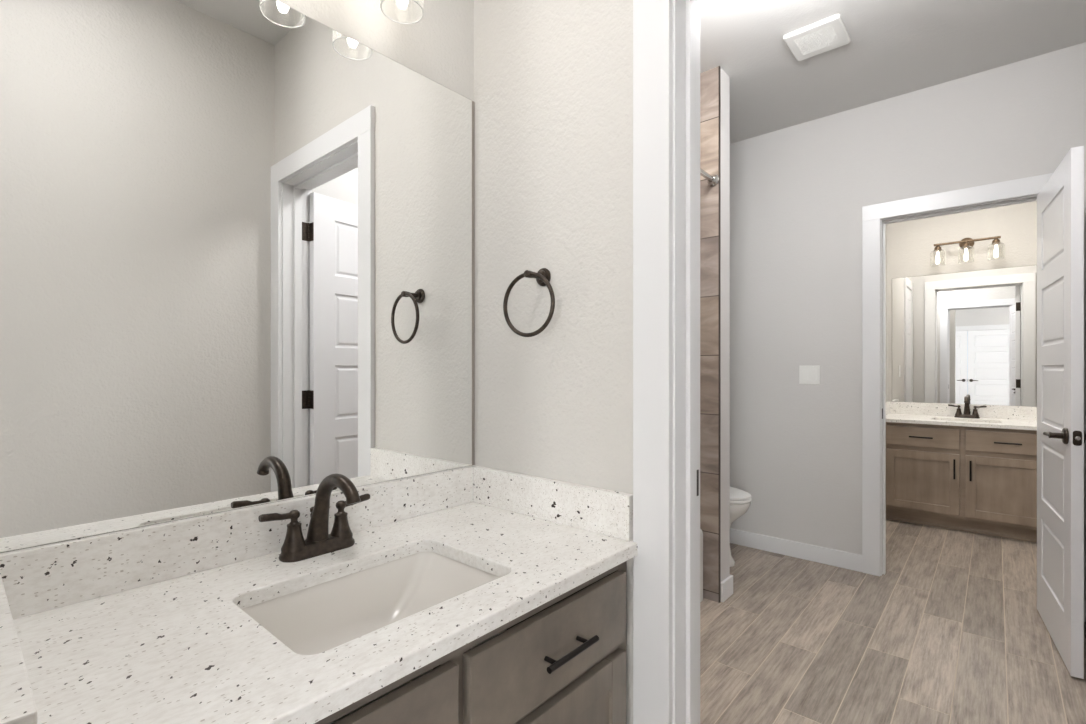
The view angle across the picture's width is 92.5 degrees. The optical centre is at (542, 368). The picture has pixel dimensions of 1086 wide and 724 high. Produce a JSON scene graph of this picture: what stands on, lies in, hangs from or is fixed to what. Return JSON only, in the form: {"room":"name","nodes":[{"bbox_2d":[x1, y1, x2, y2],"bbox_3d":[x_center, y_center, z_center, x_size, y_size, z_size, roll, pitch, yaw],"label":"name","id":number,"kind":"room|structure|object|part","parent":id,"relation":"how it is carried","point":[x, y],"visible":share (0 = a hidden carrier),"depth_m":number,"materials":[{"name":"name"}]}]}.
{"room":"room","nodes":[
{"label":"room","id":0,"kind":"room"},
{"bbox_2d":[277,0,473,100],"bbox_3d":[-0.624,-0.174,1.161,0.120,2.743,1.134,0,0,41],"label":"wall","id":1,"kind":"structure","parent":0,"point":[439,47],"depth_m":1.40,"materials":[{"name":"grey paint"}]},
{"bbox_2d":[0,0,474,552],"bbox_3d":[-0.534,-0.253,1.168,0.006,1.080,1.003,0,0,41],"label":"mirror","id":2,"kind":"object","parent":1,"relation":"attached to","point":[237,237],"visible":1,"depth_m":1.03,"materials":[{"name":"clear mirror"}]},
{"bbox_2d":[0,465,476,618],"bbox_3d":[-0.529,0.339,1.160,0.022,0.103,1.010,0,0,41],"label":"backsplash","id":3,"kind":"structure","parent":1,"relation":"attached to","point":[42,578],"depth_m":0.97,"materials":[{"name":"stone"}]},
{"bbox_2d":[380,0,423,23],"bbox_3d":[-0.474,-0.949,1.112,0.170,0.215,0.455,0,0,41],"label":"wall light","id":4,"kind":"object","parent":1,"relation":"attached to","point":[402,4],"visible":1,"depth_m":1.22,"materials":[{"name":"clear glass"}]},
{"bbox_2d":[397,0,407,8],"bbox_3d":[-0.331,-0.931,1.223,0.052,0.164,0.052,0,0,41],"label":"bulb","id":5,"kind":"object","parent":4,"relation":"attached to","point":[402,4],"depth_m":1.22,"materials":[{"name":"white glass"}]},
{"bbox_2d":[474,0,632,723],"bbox_3d":[0.426,-0.174,1.080,1.570,2.743,0.122,0,0,41],"label":"wall","id":6,"kind":"structure","parent":0,"point":[553,79],"depth_m":1.34,"materials":[{"name":"grey paint"}]},
{"bbox_2d":[503,268,554,336],"bbox_3d":[-0.021,-0.172,1.340,0.165,0.184,0.072,0,0,41],"label":"towel ring","id":7,"kind":"object","parent":6,"relation":"attached to","point":[543,276],"visible":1,"depth_m":1.33,"materials":[{"name":"brown metal"}]},
{"bbox_3d":[-0.025,-0.240,1.336,0.019,0.019,0.060,0,0,41],"label":"post","id":8,"kind":"part","parent":7,"relation":"part of","materials":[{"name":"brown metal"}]},
{"bbox_3d":[-0.002,-0.240,1.362,0.048,0.048,0.016,0,0,41],"label":"wall plate","id":9,"kind":"part","parent":7,"relation":"part of","materials":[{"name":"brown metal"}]},
{"bbox_2d":[633,0,699,723],"bbox_3d":[0.589,0.118,0.938,0.889,2.157,0.158,0,0,41],"label":"door frame","id":10,"kind":"structure","parent":6,"relation":"attached to","point":[666,33],"depth_m":1.15,"materials":[{"name":"white paint"}]},
{"bbox_3d":[0.543,0.118,0.885,0.889,2.157,0.018,0,0,41],"label":"casing","id":11,"kind":"part","parent":10,"relation":"part of","materials":[{"name":"white paint"}]},
{"bbox_3d":[0.348,0.265,1.194,0.002,0.060,0.039,0,0,41],"label":"strike plate","id":12,"kind":"part","parent":10,"relation":"part of","materials":[{"name":"black metal"}]},
{"bbox_3d":[0.635,0.118,0.991,0.889,2.157,0.018,0,0,41],"label":"casing","id":13,"kind":"part","parent":10,"relation":"part of","materials":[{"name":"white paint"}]},
{"bbox_2d":[721,68,729,581],"bbox_3d":[0.630,-0.174,2.991,0.848,2.743,0.125,0,0,41],"label":"wall","id":14,"kind":"structure","parent":0,"point":[725,79],"depth_m":2.72,"materials":[{"name":"grey paint"}]},
{"bbox_2d":[700,66,718,602],"bbox_3d":[0.581,-0.174,2.937,0.845,2.743,0.002,0,0,41],"label":"tile","id":15,"kind":"structure","parent":14,"relation":"attached to","point":[709,80],"depth_m":2.69,"materials":[{"name":"tile"}]},
{"bbox_2d":[700,168,718,185],"bbox_3d":[0.407,-0.968,2.135,0.060,0.060,1.433,0,0,41],"label":"shower rod","id":16,"kind":"object","parent":15,"relation":"attached to","point":[713,179],"visible":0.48,"depth_m":2.64,"materials":[{"name":"silver metal"}]},
{"bbox_3d":[0.406,-0.968,2.134,0.025,0.025,1.430,0,0,41],"label":"rod","id":17,"kind":"part","parent":16,"relation":"part of","materials":[{"name":"silver metal"}]},
{"bbox_2d":[719,66,720,602],"bbox_3d":[0.904,-0.174,2.661,0.004,2.743,0.014,0,0,41],"label":"trim","id":18,"kind":"structure","parent":14,"relation":"attached to","point":[719,66],"depth_m":2.65,"materials":[{"name":"grey"}]},
{"bbox_2d":[721,575,732,601],"bbox_3d":[0.640,1.147,2.992,0.863,0.100,0.139,0,0,41],"label":"baseboard","id":19,"kind":"structure","parent":14,"relation":"attached to","point":[727,584],"depth_m":2.70,"materials":[{"name":"white paint"}]},
{"bbox_2d":[886,224,886,401],"bbox_3d":[2.429,-0.174,3.968,0.120,2.743,1.843,0,0,41],"label":"wall","id":20,"kind":"structure","parent":0,"point":[886,224],"depth_m":4.50,"materials":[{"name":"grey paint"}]},
{"bbox_2d":[700,519,1085,723],"bbox_3d":[1.227,1.247,2.504,2.590,0.100,5.589,0,0,41],"label":"floor","id":21,"kind":"structure","parent":0,"point":[953,630],"depth_m":2.26,"materials":[{"name":"brown wood"}]},
{"bbox_2d":[314,561,626,723],"bbox_3d":[-0.316,0.807,0.975,0.585,0.780,1.006,0,0,41],"label":"vanity cabinet","id":22,"kind":"object","parent":21,"relation":"on","point":[563,660],"visible":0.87,"depth_m":0.93,"materials":[{"name":"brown wood"}]},
{"bbox_2d":[0,465,637,723],"bbox_3d":[-0.324,0.352,0.981,0.569,0.130,1.010,0,0,41],"label":"countertop","id":23,"kind":"structure","parent":22,"relation":"on","point":[149,624],"depth_m":0.86,"materials":[{"name":"stone"}]},
{"bbox_2d":[258,473,369,562],"bbox_3d":[-0.473,0.302,1.083,0.198,0.176,0.205,0,0,-13],"label":"faucet","id":24,"kind":"object","parent":23,"relation":"on","point":[318,542],"visible":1,"depth_m":1.08,"materials":[{"name":"brown metal"}]},
{"bbox_3d":[-0.527,0.330,1.056,0.049,0.085,0.092,0,0,41],"label":"handle","id":25,"kind":"part","parent":24,"relation":"part of","materials":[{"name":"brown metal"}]},
{"bbox_3d":[-0.480,0.377,1.111,0.058,0.026,0.158,0,0,41],"label":"plate","id":26,"kind":"part","parent":24,"relation":"part of","materials":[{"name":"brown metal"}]},
{"bbox_3d":[-0.432,0.294,1.069,0.190,0.160,0.055,0,0,41],"label":"spout","id":27,"kind":"part","parent":24,"relation":"part of","materials":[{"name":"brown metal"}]},
{"bbox_3d":[-0.432,0.330,1.165,0.049,0.085,0.092,0,0,41],"label":"handle","id":28,"kind":"part","parent":24,"relation":"part of","materials":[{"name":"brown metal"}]},
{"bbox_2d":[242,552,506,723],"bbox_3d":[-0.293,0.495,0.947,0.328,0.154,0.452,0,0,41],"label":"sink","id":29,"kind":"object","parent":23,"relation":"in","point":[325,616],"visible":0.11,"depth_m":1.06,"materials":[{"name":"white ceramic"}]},
{"bbox_3d":[-0.286,0.530,0.632,0.020,0.153,0.456,0,0,41],"label":"drawer","id":30,"kind":"part","parent":22,"relation":"part of","materials":[{"name":"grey wood"}]},
{"bbox_3d":[0.029,0.530,0.994,0.020,0.153,0.456,0,0,41],"label":"drawer","id":31,"kind":"part","parent":22,"relation":"part of","materials":[{"name":"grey wood"}]},
{"bbox_3d":[0.049,0.530,0.976,0.036,0.011,0.145,0,0,41],"label":"handle","id":32,"kind":"part","parent":22,"relation":"part of","materials":[{"name":"black metal"}]},
{"bbox_3d":[0.029,0.851,0.994,0.020,0.443,0.456,0,0,41],"label":"door","id":33,"kind":"part","parent":22,"relation":"part of","materials":[{"name":"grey wood"}]},
{"bbox_2d":[700,529,702,601],"bbox_3d":[0.105,1.011,2.401,0.726,0.372,1.410,0,0,41],"label":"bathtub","id":34,"kind":"object","parent":21,"relation":"on","point":[701,532],"visible":0.09,"depth_m":2.67,"materials":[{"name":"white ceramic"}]},
{"bbox_2d":[730,487,750,566],"bbox_3d":[0.932,0.809,3.352,0.797,0.775,0.450,0,0,41],"label":"toilet","id":35,"kind":"object","parent":21,"relation":"on","point":[740,500],"visible":0.12,"depth_m":3.08,"materials":[{"name":"white ceramic"}]},
{"bbox_3d":[1.017,0.785,3.278,0.572,0.018,0.378,0,0,41],"label":"seat","id":36,"kind":"part","parent":35,"relation":"part of","materials":[{"name":"white plastic"}]},
{"bbox_3d":[1.017,0.761,3.278,0.572,0.024,0.376,0,0,41],"label":"lid","id":37,"kind":"part","parent":35,"relation":"part of","materials":[{"name":"white plastic"}]},
{"bbox_2d":[886,422,1036,542],"bbox_3d":[3.211,0.807,3.960,1.066,0.780,0.583,0,0,41],"label":"vanity cabinet","id":38,"kind":"object","parent":21,"relation":"on","point":[981,480],"visible":0.62,"depth_m":3.78,"materials":[{"name":"brown wood"}]},
{"bbox_3d":[2.845,0.517,3.915,0.145,0.011,0.036,0,0,41],"label":"handle","id":39,"kind":"part","parent":38,"relation":"part of","materials":[{"name":"black metal"}]},
{"bbox_3d":[2.863,0.517,3.936,0.453,0.145,0.020,0,0,41],"label":"drawer","id":40,"kind":"part","parent":38,"relation":"part of","materials":[{"name":"brown wood"}]},
{"bbox_3d":[2.863,0.850,3.936,0.453,0.445,0.020,0,0,41],"label":"door","id":41,"kind":"part","parent":38,"relation":"part of","materials":[{"name":"brown wood"}]},
{"bbox_3d":[2.995,0.732,3.785,0.011,0.145,0.036,0,0,41],"label":"handle","id":42,"kind":"part","parent":38,"relation":"part of","materials":[{"name":"black metal"}]},
{"bbox_2d":[886,402,1036,429],"bbox_3d":[3.217,0.352,3.967,1.068,0.130,0.569,0,0,41],"label":"countertop","id":43,"kind":"structure","parent":38,"relation":"on","point":[991,416],"depth_m":4.04,"materials":[{"name":"stone"}]},
{"bbox_2d":[948,396,986,418],"bbox_3d":[3.327,0.302,4.108,0.205,0.176,0.198,0,0,-13],"label":"faucet","id":44,"kind":"object","parent":43,"relation":"on","point":[958,414],"visible":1,"depth_m":4.09,"materials":[{"name":"brown metal"}]},
{"bbox_3d":[3.301,0.330,4.163,0.092,0.085,0.049,0,0,41],"label":"handle","id":45,"kind":"part","parent":44,"relation":"part of","materials":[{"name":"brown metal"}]},
{"bbox_3d":[3.355,0.377,4.115,0.158,0.026,0.058,0,0,41],"label":"plate","id":46,"kind":"part","parent":44,"relation":"part of","materials":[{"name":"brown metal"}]},
{"bbox_3d":[3.314,0.294,4.067,0.055,0.160,0.190,0,0,41],"label":"spout","id":47,"kind":"part","parent":44,"relation":"part of","materials":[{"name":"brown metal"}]},
{"bbox_3d":[3.410,0.330,4.068,0.092,0.085,0.049,0,0,41],"label":"handle","id":48,"kind":"part","parent":44,"relation":"part of","materials":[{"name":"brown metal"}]},
{"bbox_3d":[3.098,1.188,3.830,1.066,0.018,0.009,0,0,41],"label":"shoe moulding","id":49,"kind":"part","parent":38,"relation":"part of","materials":[{"name":"brown wood"}]},
{"bbox_3d":[3.064,0.732,3.725,0.011,0.145,0.036,0,0,41],"label":"handle","id":50,"kind":"part","parent":38,"relation":"part of","materials":[{"name":"black metal"}]},
{"bbox_3d":[3.231,0.517,3.615,0.453,0.145,0.020,0,0,41],"label":"drawer","id":51,"kind":"part","parent":38,"relation":"part of","materials":[{"name":"brown wood"}]},
{"bbox_3d":[3.231,0.850,3.615,0.453,0.445,0.020,0,0,41],"label":"door","id":52,"kind":"part","parent":38,"relation":"part of","materials":[{"name":"brown wood"}]},
{"bbox_3d":[3.213,0.517,3.595,0.145,0.011,0.036,0,0,41],"label":"handle","id":53,"kind":"part","parent":38,"relation":"part of","materials":[{"name":"black metal"}]},
{"bbox_2d":[700,0,1085,143],"bbox_3d":[1.245,-1.596,2.501,2.660,0.100,5.609,0,0,41],"label":"ceiling","id":54,"kind":"structure","parent":0,"point":[895,48],"depth_m":2.49,"materials":[{"name":"white paint"}]},
{"bbox_2d":[783,14,850,60],"bbox_3d":[1.281,-1.537,2.431,0.236,0.017,0.242,0,0,41],"label":"exhaust fan","id":55,"kind":"object","parent":54,"relation":"attached to","point":[830,33],"visible":1,"depth_m":2.41,"materials":[{"name":"white plastic"}]},
{"bbox_2d":[794,26,839,54],"bbox_3d":[1.280,-1.529,2.429,0.160,0.001,0.150,0,0,41],"label":"grille","id":56,"kind":"object","parent":55,"relation":"attached to","point":[825,37],"depth_m":2.42,"materials":[{"name":"white plastic"}]},
{"bbox_2d":[730,42,1085,599],"bbox_3d":[1.841,-0.174,3.178,2.430,2.743,0.120,0,0,41],"label":"wall","id":57,"kind":"structure","parent":0,"point":[799,193],"depth_m":3.17,"materials":[{"name":"grey paint"}]},
{"bbox_2d":[799,366,819,383],"bbox_3d":[1.663,0.039,3.247,0.116,0.115,0.010,0,0,41],"label":"light switch","id":58,"kind":"object","parent":57,"relation":"attached to","point":[807,374],"visible":1,"depth_m":3.25,"materials":[{"name":"white plastic"}]},
{"bbox_2d":[730,528,1085,621],"bbox_3d":[1.752,1.147,3.167,2.310,0.100,0.015,0,0,41],"label":"baseboard","id":59,"kind":"structure","parent":57,"relation":"attached to","point":[838,558],"depth_m":3.28,"materials":[{"name":"white paint"}]},
{"bbox_2d":[862,173,1052,575],"bbox_3d":[2.257,0.123,2.816,0.888,2.147,0.156,0,0,41],"label":"door frame","id":60,"kind":"structure","parent":57,"relation":"attached to","point":[875,217],"depth_m":3.01,"materials":[{"name":"white paint"}]},
{"bbox_2d":[1037,146,1085,678],"bbox_3d":[2.250,0.168,2.275,0.150,2.035,0.715,0,0,36],"label":"door","id":61,"kind":"structure","parent":57,"relation":"in","point":[1061,436],"depth_m":2.14,"materials":[{"name":"white paint"}]},
{"bbox_3d":[2.073,0.267,2.107,0.057,0.066,0.156,0,0,36],"label":"lever handle","id":62,"kind":"part","parent":61,"relation":"part of","materials":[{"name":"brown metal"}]},
{"bbox_3d":[2.048,0.267,1.993,0.025,0.057,0.002,0,0,36],"label":"latch plate","id":63,"kind":"part","parent":61,"relation":"part of","materials":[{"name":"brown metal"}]},
{"bbox_2d":[887,201,1036,406],"bbox_3d":[3.443,-0.174,4.227,1.070,2.743,0.120,0,0,41],"label":"wall","id":64,"kind":"structure","parent":0,"point":[910,244],"depth_m":4.23,"materials":[{"name":"grey paint"}]},
{"bbox_2d":[890,402,1036,420],"bbox_3d":[3.396,0.339,4.173,1.068,0.103,0.022,0,0,41],"label":"backsplash","id":65,"kind":"structure","parent":64,"relation":"attached to","point":[912,408],"depth_m":4.18,"materials":[{"name":"stone"}]},
{"bbox_2d":[892,265,1036,406],"bbox_3d":[3.404,-0.246,4.177,1.007,1.067,0.006,0,0,41],"label":"mirror","id":66,"kind":"object","parent":64,"relation":"attached to","point":[972,334],"visible":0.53,"depth_m":4.17,"materials":[{"name":"grey mirror"}]},
{"bbox_2d":[930,236,1003,265],"bbox_3d":[3.350,-0.943,4.115,0.455,0.215,0.170,0,0,41],"label":"wall light","id":67,"kind":"object","parent":64,"relation":"attached to","point":[966,243],"visible":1,"depth_m":4.08,"materials":[{"name":"white glass"}]},
{"bbox_2d":[934,245,941,263],"bbox_3d":[3.193,-0.925,4.206,0.052,0.164,0.052,0,0,41],"label":"bulb","id":68,"kind":"object","parent":67,"relation":"attached to","point":[937,248],"depth_m":4.20,"materials":[{"name":"white glass"}]},
{"bbox_2d":[962,241,969,260],"bbox_3d":[3.327,-0.925,4.089,0.052,0.164,0.052,0,0,41],"label":"bulb","id":69,"kind":"object","parent":67,"relation":"attached to","point":[966,245],"depth_m":4.08,"materials":[{"name":"white glass"}]},
{"bbox_3d":[3.397,-1.003,4.169,0.094,0.094,0.028,0,0,41],"label":"plate","id":70,"kind":"part","parent":67,"relation":"part of","materials":[{"name":"brown metal"}]},
{"bbox_2d":[992,237,1000,257],"bbox_3d":[3.461,-0.925,3.972,0.052,0.164,0.052,0,0,41],"label":"bulb","id":71,"kind":"object","parent":67,"relation":"attached to","point":[996,240],"depth_m":3.96,"materials":[{"name":"white glass"}]}
]}

